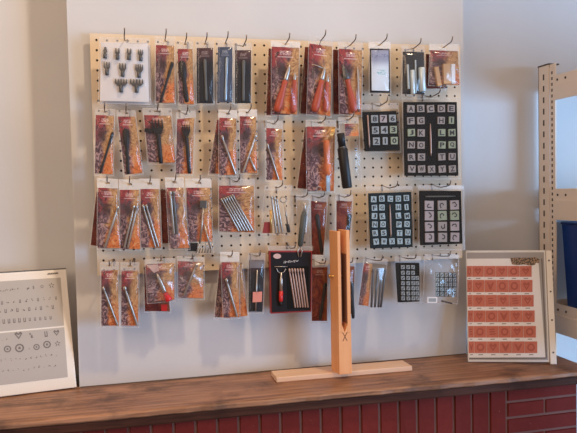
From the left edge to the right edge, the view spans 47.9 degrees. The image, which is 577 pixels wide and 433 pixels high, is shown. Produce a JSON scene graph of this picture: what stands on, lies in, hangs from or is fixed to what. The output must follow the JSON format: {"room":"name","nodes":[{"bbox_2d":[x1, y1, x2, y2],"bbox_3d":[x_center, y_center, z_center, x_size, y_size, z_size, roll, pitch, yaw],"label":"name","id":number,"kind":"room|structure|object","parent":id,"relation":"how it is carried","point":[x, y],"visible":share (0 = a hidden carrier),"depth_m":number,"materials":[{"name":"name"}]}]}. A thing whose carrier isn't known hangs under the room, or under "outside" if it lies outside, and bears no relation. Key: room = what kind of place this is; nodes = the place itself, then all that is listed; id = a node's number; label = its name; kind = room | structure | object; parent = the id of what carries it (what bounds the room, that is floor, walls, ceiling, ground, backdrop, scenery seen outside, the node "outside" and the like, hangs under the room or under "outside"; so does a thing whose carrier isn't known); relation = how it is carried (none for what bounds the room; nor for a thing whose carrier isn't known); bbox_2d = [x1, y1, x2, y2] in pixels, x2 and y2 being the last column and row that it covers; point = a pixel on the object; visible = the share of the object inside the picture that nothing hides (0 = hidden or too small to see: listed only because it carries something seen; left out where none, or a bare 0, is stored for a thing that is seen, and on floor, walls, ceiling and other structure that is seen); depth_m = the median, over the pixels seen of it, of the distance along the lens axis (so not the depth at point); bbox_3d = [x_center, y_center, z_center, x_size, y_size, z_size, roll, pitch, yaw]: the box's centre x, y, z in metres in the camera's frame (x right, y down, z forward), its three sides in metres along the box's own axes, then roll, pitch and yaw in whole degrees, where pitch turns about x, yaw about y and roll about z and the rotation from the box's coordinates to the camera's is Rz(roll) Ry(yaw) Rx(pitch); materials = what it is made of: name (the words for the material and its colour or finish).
{"room":"shop","nodes":[
{"label":"shop","id":0,"kind":"room"},
{"bbox_2d":[66,0,465,386],"bbox_3d":[-0.063,-0.298,1.960,1.101,3.837,0.370,-2,2,-13],"label":"wall","id":1,"kind":"structure","parent":0,"point":[186,340],"depth_m":1.76,"materials":[{"name":"white paint"}]},
{"bbox_2d":[90,33,461,275],"bbox_3d":[0.002,-0.170,1.779,1.026,0.614,0.020,-2,2,-13],"label":"pegboard","id":2,"kind":"object","parent":1,"relation":"attached to","point":[369,170],"visible":0.35,"depth_m":1.76,"materials":[{"name":"brown wood"}]},
{"bbox_2d":[235,35,246,49],"bbox_3d":[-0.121,-0.448,1.681,0.008,0.020,0.104,-2,3,-21],"label":"hook","id":3,"kind":"object","parent":2,"relation":"attached to","point":[236,44],"visible":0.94,"depth_m":1.68,"materials":[{"name":"grey metal"}]},
{"bbox_2d":[235,50,250,102],"bbox_3d":[-0.117,-0.369,1.682,0.051,0.160,0.015,-2,2,-13],"label":"packaged graver","id":4,"kind":"object","parent":3,"relation":"hanging from","point":[242,57],"visible":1,"depth_m":1.68,"materials":[{"name":"grey plastic"}]},
{"bbox_2d":[265,115,278,127],"bbox_3d":[-0.042,-0.250,1.707,0.008,0.024,0.104,-2,3,-21],"label":"hook","id":5,"kind":"object","parent":2,"relation":"attached to","point":[266,122],"visible":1,"depth_m":1.73,"materials":[{"name":"grey metal"}]},
{"bbox_2d":[266,128,281,179],"bbox_3d":[-0.037,-0.172,1.708,0.049,0.163,0.015,-2,2,-13],"label":"tool","id":6,"kind":"object","parent":5,"relation":"hanging from","point":[273,135],"visible":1,"depth_m":1.71,"materials":[{"name":"silver metal"}]},
{"bbox_2d":[294,190,307,201],"bbox_3d":[0.035,-0.054,1.732,0.007,0.034,0.104,-2,2,-20],"label":"hook","id":7,"kind":"object","parent":2,"relation":"attached to","point":[307,190],"visible":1,"depth_m":1.75,"materials":[{"name":"grey metal"}]},
{"bbox_2d":[297,203,306,256],"bbox_3d":[0.041,0.025,1.728,0.039,0.167,0.021,-2,2,-13],"label":"tool","id":8,"kind":"object","parent":7,"relation":"hanging from","point":[303,218],"visible":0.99,"depth_m":1.72,"materials":[{"name":"silver metal"}]},
{"bbox_2d":[337,111,354,127],"bbox_3d":[0.156,-0.261,1.754,0.008,0.035,0.104,-2,3,-22],"label":"hook","id":9,"kind":"object","parent":2,"relation":"attached to","point":[353,111],"visible":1,"depth_m":1.76,"materials":[{"name":"grey metal"}]},
{"bbox_2d":[337,124,358,188],"bbox_3d":[0.165,-0.171,1.743,0.075,0.192,0.032,-2,2,-13],"label":"packaged maul","id":10,"kind":"object","parent":9,"relation":"hanging from","point":[350,129],"visible":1,"depth_m":1.73,"materials":[{"name":"black"}]},
{"bbox_2d":[421,87,440,100],"bbox_3d":[0.398,-0.340,1.810,0.007,0.024,0.103,-2,2,-18],"label":"hook","id":11,"kind":"object","parent":2,"relation":"attached to","point":[422,95],"visible":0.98,"depth_m":1.82,"materials":[{"name":"grey metal"}]},
{"bbox_2d":[403,102,457,175],"bbox_3d":[0.401,-0.217,1.819,0.186,0.229,0.022,-2,2,-13],"label":"stamp","id":12,"kind":"object","parent":11,"relation":"hanging from","point":[430,128],"visible":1,"depth_m":1.81,"materials":[{"name":"black plastic"}]},
{"bbox_2d":[431,180,450,189],"bbox_3d":[0.429,-0.088,1.826,0.008,0.026,0.104,-2,2,-19],"label":"hook","id":13,"kind":"object","parent":2,"relation":"attached to","point":[450,180],"visible":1,"depth_m":1.83,"materials":[{"name":"grey metal"}]},
{"bbox_3d":[0.430,0.111,1.833,0.010,0.035,0.103,-2,2,-13],"label":"hook","id":14,"kind":"object","parent":2,"relation":"attached to","visible":0},
{"bbox_2d":[419,191,461,244],"bbox_3d":[0.432,0.005,1.835,0.153,0.188,0.022,-2,2,-13],"label":"stamp","id":15,"kind":"object","parent":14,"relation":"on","point":[440,212],"visible":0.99,"depth_m":1.83,"materials":[{"name":"black plastic"}]},
{"bbox_2d":[427,272,456,303],"bbox_3d":[0.434,0.178,1.831,0.110,0.148,0.028,-2,2,-13],"label":"stamp","id":16,"kind":"object","parent":14,"relation":"hanging from","point":[446,282],"visible":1,"depth_m":1.84,"materials":[{"name":"silver"}]},
{"bbox_3d":[0.235,0.118,1.787,0.014,0.033,0.103,-2,2,-13],"label":"hook","id":17,"kind":"object","parent":2,"relation":"attached to","visible":0},
{"bbox_2d":[359,263,385,306],"bbox_3d":[0.234,0.182,1.784,0.087,0.146,0.018,-2,2,-13],"label":"tools","id":18,"kind":"object","parent":17,"relation":"hanging from","point":[366,282],"visible":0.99,"depth_m":1.78,"materials":[{"name":"grey metal"}]},
{"bbox_3d":[0.246,-0.468,1.768,0.011,0.036,0.103,-2,2,-13],"label":"hook","id":19,"kind":"object","parent":2,"relation":"attached to","visible":0},
{"bbox_2d":[370,49,389,92],"bbox_3d":[0.251,-0.405,1.773,0.067,0.143,0.017,-2,2,-13],"label":"pouch","id":20,"kind":"object","parent":19,"relation":"hanging from","point":[379,58],"visible":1,"depth_m":1.77,"materials":[{"name":"white plastic"}]},
{"bbox_3d":[0.278,-0.083,1.790,0.010,0.027,0.103,-2,2,-13],"label":"hook","id":21,"kind":"object","parent":2,"relation":"attached to","visible":0},
{"bbox_2d":[368,192,412,248],"bbox_3d":[0.282,0.006,1.799,0.150,0.183,0.022,-2,2,-13],"label":"stamp","id":22,"kind":"object","parent":21,"relation":"hanging from","point":[390,214],"visible":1,"depth_m":1.79,"materials":[{"name":"black plastic"}]},
{"bbox_3d":[0.343,-0.467,1.792,0.007,0.028,0.103,-2,2,-13],"label":"hook","id":23,"kind":"object","parent":2,"relation":"attached to","visible":0},
{"bbox_2d":[402,52,425,94],"bbox_3d":[0.347,-0.401,1.787,0.072,0.138,0.025,-2,2,-13],"label":"packaged tools","id":24,"kind":"object","parent":23,"relation":"hanging from","point":[413,82],"visible":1,"depth_m":1.79,"materials":[{"name":"silver"}]},
{"bbox_3d":[0.436,-0.473,1.814,0.010,0.036,0.103,-2,2,-13],"label":"hook","id":25,"kind":"object","parent":2,"relation":"attached to","visible":0},
{"bbox_2d":[426,54,445,88],"bbox_3d":[0.416,-0.406,1.829,0.070,0.102,0.012,-2,2,-13],"label":"pack","id":26,"kind":"object","parent":25,"relation":"hanging from","point":[428,86],"visible":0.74,"depth_m":1.83},
{"bbox_2d":[429,50,459,85],"bbox_3d":[0.438,-0.422,1.811,0.101,0.118,0.019,-2,2,-13],"label":"pack","id":27,"kind":"object","parent":25,"relation":"hanging from","point":[444,67],"visible":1,"depth_m":1.81,"materials":[{"name":"plastic"}]},
{"bbox_3d":[0.249,-0.309,1.775,0.010,0.024,0.103,-2,2,-13],"label":"hook","id":28,"kind":"object","parent":2,"relation":"attached to","visible":0},
{"bbox_2d":[362,111,399,151],"bbox_3d":[0.255,-0.243,1.783,0.126,0.139,0.022,-2,2,-13],"label":"stamp","id":29,"kind":"object","parent":28,"relation":"hanging from","point":[380,128],"visible":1,"depth_m":1.78,"materials":[{"name":"black plastic"}]},
{"bbox_3d":[-0.208,-0.447,1.659,0.015,0.022,0.103,-2,2,-13],"label":"hook","id":30,"kind":"object","parent":2,"relation":"attached to","visible":0},
{"bbox_2d":[197,48,212,102],"bbox_3d":[-0.213,-0.367,1.659,0.050,0.163,0.014,-2,2,-13],"label":"packaged graver","id":31,"kind":"object","parent":30,"relation":"hanging from","point":[204,55],"visible":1,"depth_m":1.66,"materials":[{"name":"grey"}]},
{"bbox_3d":[-0.158,-0.451,1.671,0.014,0.026,0.103,-2,2,-13],"label":"hook","id":32,"kind":"object","parent":2,"relation":"attached to","visible":0},
{"bbox_2d":[217,47,231,101],"bbox_3d":[-0.163,-0.372,1.670,0.048,0.164,0.015,-2,2,-13],"label":"packaged graver","id":33,"kind":"object","parent":32,"relation":"hanging from","point":[224,90],"visible":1,"depth_m":1.67,"materials":[{"name":"blue metal"}]},
{"bbox_3d":[-0.226,-0.093,1.668,0.015,0.026,0.103,-2,2,-13],"label":"hook","id":34,"kind":"object","parent":2,"relation":"attached to","visible":0},
{"bbox_2d":[186,188,212,252],"bbox_3d":[-0.228,0.000,1.666,0.071,0.196,0.018,-2,2,-13],"label":"tools","id":35,"kind":"object","parent":34,"relation":"hanging from","point":[199,222],"visible":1,"depth_m":1.67,"materials":[{"name":"orange paper"}]},
{"bbox_3d":[-0.007,-0.456,1.708,0.008,0.028,0.103,-2,2,-13],"label":"hook","id":36,"kind":"object","parent":2,"relation":"attached to","visible":0},
{"bbox_2d":[266,49,289,114],"bbox_3d":[-0.027,-0.354,1.724,0.073,0.179,0.012,-2,2,-13],"label":"knife","id":37,"kind":"object","parent":36,"relation":"hanging from","point":[269,81],"visible":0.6,"depth_m":1.72,"materials":[{"name":"red plastic"}]},
{"bbox_2d":[272,47,298,113],"bbox_3d":[-0.006,-0.361,1.699,0.082,0.195,0.026,-2,2,-13],"label":"knife","id":38,"kind":"object","parent":36,"relation":"hanging from","point":[285,60],"visible":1,"depth_m":1.70,"materials":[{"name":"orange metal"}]},
{"bbox_3d":[0.089,-0.465,1.730,0.013,0.040,0.103,-2,2,-13],"label":"hook","id":39,"kind":"object","parent":2,"relation":"attached to","visible":0},
{"bbox_2d":[300,47,310,113],"bbox_3d":[0.066,-0.362,1.746,0.079,0.184,0.012,-2,2,-13],"label":"knife","id":40,"kind":"object","parent":39,"relation":"hanging from","point":[304,100],"visible":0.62,"depth_m":1.74,"materials":[{"name":"red plastic"}]},
{"bbox_2d":[307,44,331,115],"bbox_3d":[0.085,-0.370,1.720,0.077,0.216,0.026,-2,2,-13],"label":"knife","id":41,"kind":"object","parent":39,"relation":"hanging from","point":[320,56],"visible":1,"depth_m":1.72,"materials":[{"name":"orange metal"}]},
{"bbox_3d":[0.166,-0.463,1.749,0.007,0.031,0.103,-2,2,-13],"label":"hook","id":42,"kind":"object","parent":2,"relation":"attached to","visible":0},
{"bbox_2d":[333,50,351,114],"bbox_3d":[0.147,-0.362,1.766,0.060,0.179,0.012,-2,2,-13],"label":"knife","id":43,"kind":"object","parent":42,"relation":"hanging from","point":[336,87],"visible":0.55,"depth_m":1.76,"materials":[{"name":"red plastic"}]},
{"bbox_2d":[339,49,361,114],"bbox_3d":[0.169,-0.369,1.740,0.072,0.202,0.025,-2,2,-13],"label":"knife","id":44,"kind":"object","parent":42,"relation":"hanging from","point":[350,60],"visible":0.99,"depth_m":1.75,"materials":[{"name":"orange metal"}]},
{"bbox_3d":[0.080,-0.255,1.736,0.016,0.026,0.103,-2,2,-13],"label":"hook","id":45,"kind":"object","parent":2,"relation":"attached to","visible":0},
{"bbox_2d":[298,127,306,188],"bbox_3d":[0.058,-0.153,1.751,0.078,0.175,0.012,-2,2,-13],"label":"tool","id":46,"kind":"object","parent":45,"relation":"hanging from","point":[302,181],"visible":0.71,"depth_m":1.75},
{"bbox_2d":[307,127,335,191],"bbox_3d":[0.090,-0.160,1.727,0.085,0.196,0.027,-2,2,-13],"label":"tool","id":47,"kind":"object","parent":45,"relation":"hanging from","point":[320,140],"visible":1,"depth_m":1.73,"materials":[{"name":"orange"}]},
{"bbox_3d":[-0.306,-0.447,1.636,0.013,0.028,0.103,-2,2,-13],"label":"hook","id":48,"kind":"object","parent":2,"relation":"attached to","visible":0},
{"bbox_2d":[156,45,174,102],"bbox_3d":[-0.310,-0.366,1.635,0.055,0.170,0.015,-2,2,-13],"label":"tool","id":49,"kind":"object","parent":48,"relation":"hanging from","point":[165,93],"visible":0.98,"depth_m":1.64,"materials":[{"name":"black"}]},
{"bbox_3d":[-0.257,-0.444,1.648,0.015,0.020,0.103,-2,2,-13],"label":"hook","id":50,"kind":"object","parent":2,"relation":"attached to","visible":0},
{"bbox_2d":[178,49,193,103],"bbox_3d":[-0.260,-0.363,1.645,0.044,0.165,0.019,-2,2,-13],"label":"tool","id":51,"kind":"object","parent":50,"relation":"hanging from","point":[185,58],"visible":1,"depth_m":1.65,"materials":[{"name":"black"}]},
{"bbox_3d":[-0.400,-0.264,1.620,0.012,0.023,0.103,-2,2,-13],"label":"hook","id":52,"kind":"object","parent":2,"relation":"attached to","visible":0},
{"bbox_2d":[118,117,141,174],"bbox_3d":[-0.395,-0.182,1.620,0.063,0.165,0.017,-2,2,-13],"label":"tool","id":53,"kind":"object","parent":52,"relation":"hanging from","point":[130,151],"visible":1,"depth_m":1.62,"materials":[{"name":"black"}]},
{"bbox_3d":[0.152,-0.056,1.760,0.005,0.030,0.103,-2,2,-13],"label":"hook","id":54,"kind":"object","parent":2,"relation":"attached to","visible":0},
{"bbox_2d":[336,201,351,238],"bbox_3d":[0.152,0.010,1.766,0.052,0.144,0.014,-2,2,-13],"label":"tool","id":55,"kind":"object","parent":54,"relation":"hanging from","point":[343,208],"visible":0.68,"depth_m":1.76,"materials":[{"name":"black"}]},
{"bbox_3d":[-0.327,-0.269,1.637,0.012,0.028,0.103,-2,2,-13],"label":"hook","id":56,"kind":"object","parent":2,"relation":"attached to","visible":0},
{"bbox_2d":[144,115,174,163],"bbox_3d":[-0.324,-0.202,1.636,0.082,0.142,0.017,-2,2,-13],"label":"tool","id":57,"kind":"object","parent":56,"relation":"hanging from","point":[158,128],"visible":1,"depth_m":1.64,"materials":[{"name":"black"}]},
{"bbox_3d":[-0.266,-0.267,1.652,0.016,0.022,0.103,-2,2,-13],"label":"hook","id":58,"kind":"object","parent":2,"relation":"attached to","visible":0},
{"bbox_2d":[176,118,193,173],"bbox_3d":[-0.262,-0.186,1.652,0.058,0.166,0.017,-2,2,-13],"label":"tool","id":59,"kind":"object","parent":58,"relation":"hanging from","point":[185,126],"visible":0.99,"depth_m":1.65,"materials":[{"name":"black"}]},
{"bbox_3d":[-0.320,0.109,1.652,0.015,0.033,0.103,-2,2,-13],"label":"hook","id":60,"kind":"object","parent":2,"relation":"attached to","visible":0},
{"bbox_2d":[144,266,169,310],"bbox_3d":[-0.337,0.188,1.665,0.069,0.127,0.012,-2,2,-13],"label":"tool","id":61,"kind":"object","parent":60,"relation":"hanging from","point":[155,305],"visible":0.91,"depth_m":1.67,"materials":[{"name":"red plastic"}]},
{"bbox_2d":[146,263,173,301],"bbox_3d":[-0.323,0.163,1.641,0.076,0.115,0.022,-2,2,-13],"label":"tool","id":62,"kind":"object","parent":60,"relation":"hanging from","point":[160,277],"visible":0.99,"depth_m":1.65,"materials":[{"name":"silver metal"}]},
{"bbox_2d":[121,270,137,325],"bbox_3d":[-0.399,0.198,1.634,0.052,0.170,0.014,-2,2,-13],"label":"tool","id":63,"kind":"object","parent":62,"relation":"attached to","point":[129,286],"visible":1,"depth_m":1.64,"materials":[{"name":"silver metal"}]},
{"bbox_3d":[-0.025,-0.078,1.717,0.009,0.035,0.103,-2,2,-13],"label":"hook","id":64,"kind":"object","parent":2,"relation":"attached to","visible":0},
{"bbox_2d":[262,195,289,233],"bbox_3d":[-0.031,-0.016,1.711,0.094,0.136,0.028,-2,2,-13],"label":"tools","id":65,"kind":"object","parent":64,"relation":"hanging from","point":[267,228],"visible":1,"depth_m":1.71,"materials":[{"name":"silver metal"}]},
{"bbox_2d":[219,186,253,231],"bbox_3d":[-0.134,-0.025,1.689,0.098,0.148,0.017,-2,2,-13],"label":"rod","id":66,"kind":"object","parent":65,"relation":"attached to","point":[236,203],"visible":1,"depth_m":1.69,"materials":[{"name":"silver metal"}]},
{"bbox_3d":[-0.153,-0.272,1.679,0.011,0.024,0.103,-2,2,-13],"label":"hook","id":67,"kind":"object","parent":2,"relation":"attached to","visible":0},
{"bbox_2d":[210,119,218,173],"bbox_3d":[-0.180,-0.179,1.690,0.061,0.149,0.012,-2,2,-13],"label":"tool","id":68,"kind":"object","parent":67,"relation":"hanging from","point":[214,167],"visible":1,"depth_m":1.69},
{"bbox_2d":[219,118,236,174],"bbox_3d":[-0.156,-0.189,1.679,0.053,0.174,0.014,-2,2,-13],"label":"tool","id":69,"kind":"object","parent":67,"relation":"hanging from","point":[227,126],"visible":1,"depth_m":1.68,"materials":[{"name":"silver metal"}]},
{"bbox_3d":[-0.103,-0.275,1.691,0.010,0.027,0.103,-2,2,-13],"label":"hook","id":70,"kind":"object","parent":2,"relation":"attached to","visible":0},
{"bbox_2d":[240,116,256,172],"bbox_3d":[-0.104,-0.194,1.691,0.051,0.170,0.015,-2,2,-13],"label":"tool","id":71,"kind":"object","parent":70,"relation":"hanging from","point":[248,147],"visible":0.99,"depth_m":1.69,"materials":[{"name":"silver metal"}]},
{"bbox_3d":[-0.446,-0.088,1.615,0.011,0.029,0.103,-2,2,-13],"label":"hook","id":72,"kind":"object","parent":2,"relation":"attached to","visible":0},
{"bbox_2d":[91,192,97,245],"bbox_3d":[-0.471,0.008,1.627,0.057,0.148,0.012,-2,2,-13],"label":"tool","id":73,"kind":"object","parent":72,"relation":"hanging from","point":[94,240],"visible":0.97,"depth_m":1.63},
{"bbox_2d":[98,188,120,247],"bbox_3d":[-0.448,-0.005,1.615,0.062,0.181,0.014,-2,2,-13],"label":"tool","id":74,"kind":"object","parent":72,"relation":"hanging from","point":[108,213],"visible":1,"depth_m":1.62,"materials":[{"name":"orange paper"}]},
{"bbox_2d":[95,115,113,173],"bbox_3d":[-0.455,-0.183,1.607,0.057,0.167,0.014,-2,2,-13],"label":"tool","id":75,"kind":"object","parent":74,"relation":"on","point":[104,133],"visible":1,"depth_m":1.61,"materials":[{"name":"black"}]},
{"bbox_3d":[-0.395,-0.088,1.627,0.009,0.026,0.103,-2,2,-13],"label":"hook","id":76,"kind":"object","parent":2,"relation":"attached to","visible":0},
{"bbox_2d":[120,190,139,248],"bbox_3d":[-0.398,-0.003,1.627,0.055,0.182,0.014,-2,2,-13],"label":"tool","id":77,"kind":"object","parent":76,"relation":"hanging from","point":[129,199],"visible":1,"depth_m":1.63,"materials":[{"name":"orange paper"}]},
{"bbox_3d":[-0.347,-0.090,1.639,0.011,0.027,0.103,-2,2,-13],"label":"hook","id":78,"kind":"object","parent":2,"relation":"attached to","visible":0},
{"bbox_2d":[141,189,160,247],"bbox_3d":[-0.349,-0.005,1.639,0.056,0.181,0.014,-2,2,-13],"label":"tool","id":79,"kind":"object","parent":78,"relation":"hanging from","point":[150,213],"visible":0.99,"depth_m":1.64,"materials":[{"name":"silver metal"}]},
{"bbox_3d":[-0.292,-0.092,1.652,0.007,0.029,0.103,-2,2,-13],"label":"hook","id":80,"kind":"object","parent":2,"relation":"attached to","visible":0},
{"bbox_2d":[160,189,169,242],"bbox_3d":[-0.307,0.003,1.663,0.042,0.146,0.012,-2,2,-13],"label":"tool","id":81,"kind":"object","parent":80,"relation":"hanging from","point":[164,206],"visible":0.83,"depth_m":1.66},
{"bbox_2d":[167,188,188,247],"bbox_3d":[-0.280,-0.006,1.647,0.061,0.186,0.019,-2,2,-13],"label":"tool","id":82,"kind":"object","parent":80,"relation":"hanging from","point":[178,232],"visible":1,"depth_m":1.65,"materials":[{"name":"silver metal"}]},
{"bbox_3d":[-0.442,0.116,1.623,0.012,0.026,0.103,-2,2,-13],"label":"hook","id":83,"kind":"object","parent":2,"relation":"attached to","visible":0},
{"bbox_2d":[101,270,118,325],"bbox_3d":[-0.447,0.197,1.623,0.051,0.168,0.014,-2,2,-13],"label":"tool","id":84,"kind":"object","parent":83,"relation":"hanging from","point":[109,278],"visible":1,"depth_m":1.62,"materials":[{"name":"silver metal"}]},
{"bbox_3d":[-0.246,0.107,1.670,0.014,0.034,0.103,-2,2,-13],"label":"hook","id":85,"kind":"object","parent":2,"relation":"attached to","visible":0},
{"bbox_2d":[178,261,202,297],"bbox_3d":[-0.250,0.159,1.666,0.072,0.118,0.020,-2,2,-13],"label":"tool","id":86,"kind":"object","parent":85,"relation":"hanging from","point":[190,274],"visible":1,"depth_m":1.67,"materials":[{"name":"silver metal"}]},
{"bbox_3d":[-0.160,0.102,1.691,0.017,0.037,0.103,-2,2,-13],"label":"hook","id":87,"kind":"object","parent":2,"relation":"attached to","visible":0},
{"bbox_2d":[215,264,229,317],"bbox_3d":[-0.171,0.197,1.703,0.055,0.152,0.011,-2,2,-13],"label":"tool","id":88,"kind":"object","parent":87,"relation":"hanging from","point":[219,300],"visible":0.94,"depth_m":1.70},
{"bbox_2d":[222,262,238,317],"bbox_3d":[-0.150,0.180,1.687,0.050,0.179,0.014,-2,2,-13],"label":"tool","id":89,"kind":"object","parent":87,"relation":"hanging from","point":[230,279],"visible":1,"depth_m":1.69,"materials":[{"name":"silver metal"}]},
{"bbox_2d":[238,264,247,316],"bbox_3d":[-0.129,0.197,1.709,0.049,0.147,0.012,-2,2,-13],"label":"tool","id":90,"kind":"object","parent":87,"relation":"hanging from","point":[242,300],"visible":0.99,"depth_m":1.71,"materials":[{"name":"orange plastic"}]},
{"bbox_3d":[-0.403,-0.443,1.613,0.010,0.026,0.103,-2,2,-13],"label":"hook","id":91,"kind":"object","parent":2,"relation":"attached to","visible":0},
{"bbox_2d":[100,43,148,101],"bbox_3d":[-0.408,-0.361,1.610,0.129,0.166,0.017,-2,2,-13],"label":"display card","id":92,"kind":"object","parent":91,"relation":"hanging from","point":[123,66],"visible":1,"depth_m":1.61,"materials":[{"name":"white"}]},
{"bbox_2d":[101,45,152,104],"bbox_3d":[-0.407,-0.353,1.629,0.132,0.155,0.011,-2,2,-13],"label":"plastic bag","id":93,"kind":"object","parent":91,"relation":"hanging from","point":[149,57],"visible":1,"depth_m":1.64,"materials":[{"name":"white"}]},
{"bbox_2d":[0,0,576,386],"bbox_3d":[-0.046,-0.300,2.000,6.200,3.838,0.200,-2,2,-13],"label":"wall","id":94,"kind":"structure","parent":0,"point":[505,42],"depth_m":2.05,"materials":[{"name":"white paint"}]},
{"bbox_2d":[311,201,326,254],"bbox_3d":[0.083,0.025,1.749,0.051,0.171,0.014,-2,2,-13],"label":"tool","id":95,"kind":"object","parent":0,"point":[318,208],"visible":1,"depth_m":1.75,"materials":[{"name":"black"}]},
{"bbox_3d":[0.491,1.740,0.021,6.200,0.100,4.640,-2,2,-13],"label":"floor","id":96,"kind":"structure","parent":0,"visible":0},
{"bbox_2d":[76,384,576,432],"bbox_3d":[-0.001,1.054,1.724,1.611,1.168,0.211,-2,2,-13],"label":"counter base","id":97,"kind":"object","parent":96,"relation":"on","point":[546,409],"visible":0.49,"depth_m":1.69,"materials":[{"name":"red"}]},
{"bbox_2d":[0,353,576,432],"bbox_3d":[-0.151,0.452,1.706,1.914,0.042,0.371,-2,2,-13],"label":"countertop","id":98,"kind":"structure","parent":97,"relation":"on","point":[188,399],"depth_m":1.62,"materials":[{"name":"brown wood"}]},
{"bbox_2d":[0,268,76,396],"bbox_3d":[-0.679,0.293,1.662,0.247,0.303,0.096,-2,3,-22],"label":"display board","id":99,"kind":"object","parent":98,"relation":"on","point":[37,355],"visible":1,"depth_m":1.67,"materials":[{"name":"white plastic"}]},
{"bbox_2d":[271,229,411,381],"bbox_3d":[0.143,0.230,1.743,0.378,0.391,0.091,-2,2,-13],"label":"wooden stand","id":100,"kind":"object","parent":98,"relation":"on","point":[339,241],"visible":1,"depth_m":1.71,"materials":[{"name":"brown wood"}]},
{"bbox_2d":[466,250,556,363],"bbox_3d":[0.630,0.255,1.851,0.239,0.312,0.079,-1,2,10],"label":"display","id":101,"kind":"object","parent":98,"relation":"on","point":[508,295],"visible":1,"depth_m":1.85,"materials":[{"name":"white plastic"}]},
{"bbox_2d":[538,63,576,354],"bbox_3d":[1.286,0.560,1.878,0.820,2.074,0.660,-2,2,-13],"label":"metal rack","id":102,"kind":"object","parent":96,"relation":"on","point":[555,204],"visible":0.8,"depth_m":2.01,"materials":[{"name":"beige paint"}]},
{"bbox_2d":[561,221,576,307],"bbox_3d":[1.097,0.152,1.846,0.407,0.270,0.464,-2,2,-13],"label":"storage bin","id":103,"kind":"object","parent":102,"relation":"on","point":[569,228],"visible":0.91,"depth_m":1.99,"materials":[{"name":"blue plastic"}]},
{"bbox_3d":[0.331,0.115,1.810,0.010,0.033,0.103,-2,2,-13],"label":"hook","id":104,"kind":"object","parent":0,"visible":0},
{"bbox_2d":[395,263,418,301],"bbox_3d":[0.334,0.178,1.814,0.087,0.139,0.023,-2,2,-13],"label":"stamp","id":105,"kind":"object","parent":104,"relation":"hanging from","point":[407,274],"visible":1,"depth_m":1.81,"materials":[{"name":"black plastic"}]},
{"bbox_3d":[-0.088,0.102,1.708,0.012,0.034,0.103,-2,2,-13],"label":"hook","id":106,"kind":"object","parent":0,"visible":0},
{"bbox_2d":[249,260,263,311],"bbox_3d":[-0.084,0.176,1.709,0.051,0.164,0.014,-2,2,-13],"label":"packaged graver","id":107,"kind":"object","parent":106,"relation":"hanging from","point":[256,267],"visible":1,"depth_m":1.71,"materials":[{"name":"grey plastic"}]},
{"bbox_3d":[0.006,0.078,1.730,0.004,0.025,0.103,-2,2,-13],"label":"hook","id":108,"kind":"object","parent":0,"visible":0},
{"bbox_2d":[268,250,311,313],"bbox_3d":[0.006,0.167,1.737,0.123,0.183,0.030,-2,2,-13],"label":"tool set","id":109,"kind":"object","parent":108,"relation":"hanging from","point":[290,275],"visible":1,"depth_m":1.73,"materials":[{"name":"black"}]},
{"bbox_3d":[0.084,0.123,1.750,0.008,0.032,0.103,-2,2,-13],"label":"hook","id":110,"kind":"object","parent":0,"visible":0},
{"bbox_2d":[312,267,327,320],"bbox_3d":[0.085,0.204,1.756,0.053,0.175,0.014,-2,2,-13],"label":"tool","id":111,"kind":"object","parent":110,"relation":"hanging from","point":[319,274],"visible":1,"depth_m":1.76,"materials":[{"name":"black plastic"}]},
{"bbox_3d":[0.157,0.122,1.768,0.007,0.030,0.103,-2,2,-13],"label":"hook","id":112,"kind":"object","parent":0,"visible":0},
{"bbox_2d":[350,266,354,318],"bbox_3d":[0.158,0.198,1.774,0.055,0.166,0.014,-2,2,-13],"label":"tool","id":113,"kind":"object","parent":112,"relation":"hanging from","point":[351,267],"visible":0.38,"depth_m":1.78,"materials":[{"name":"black"}]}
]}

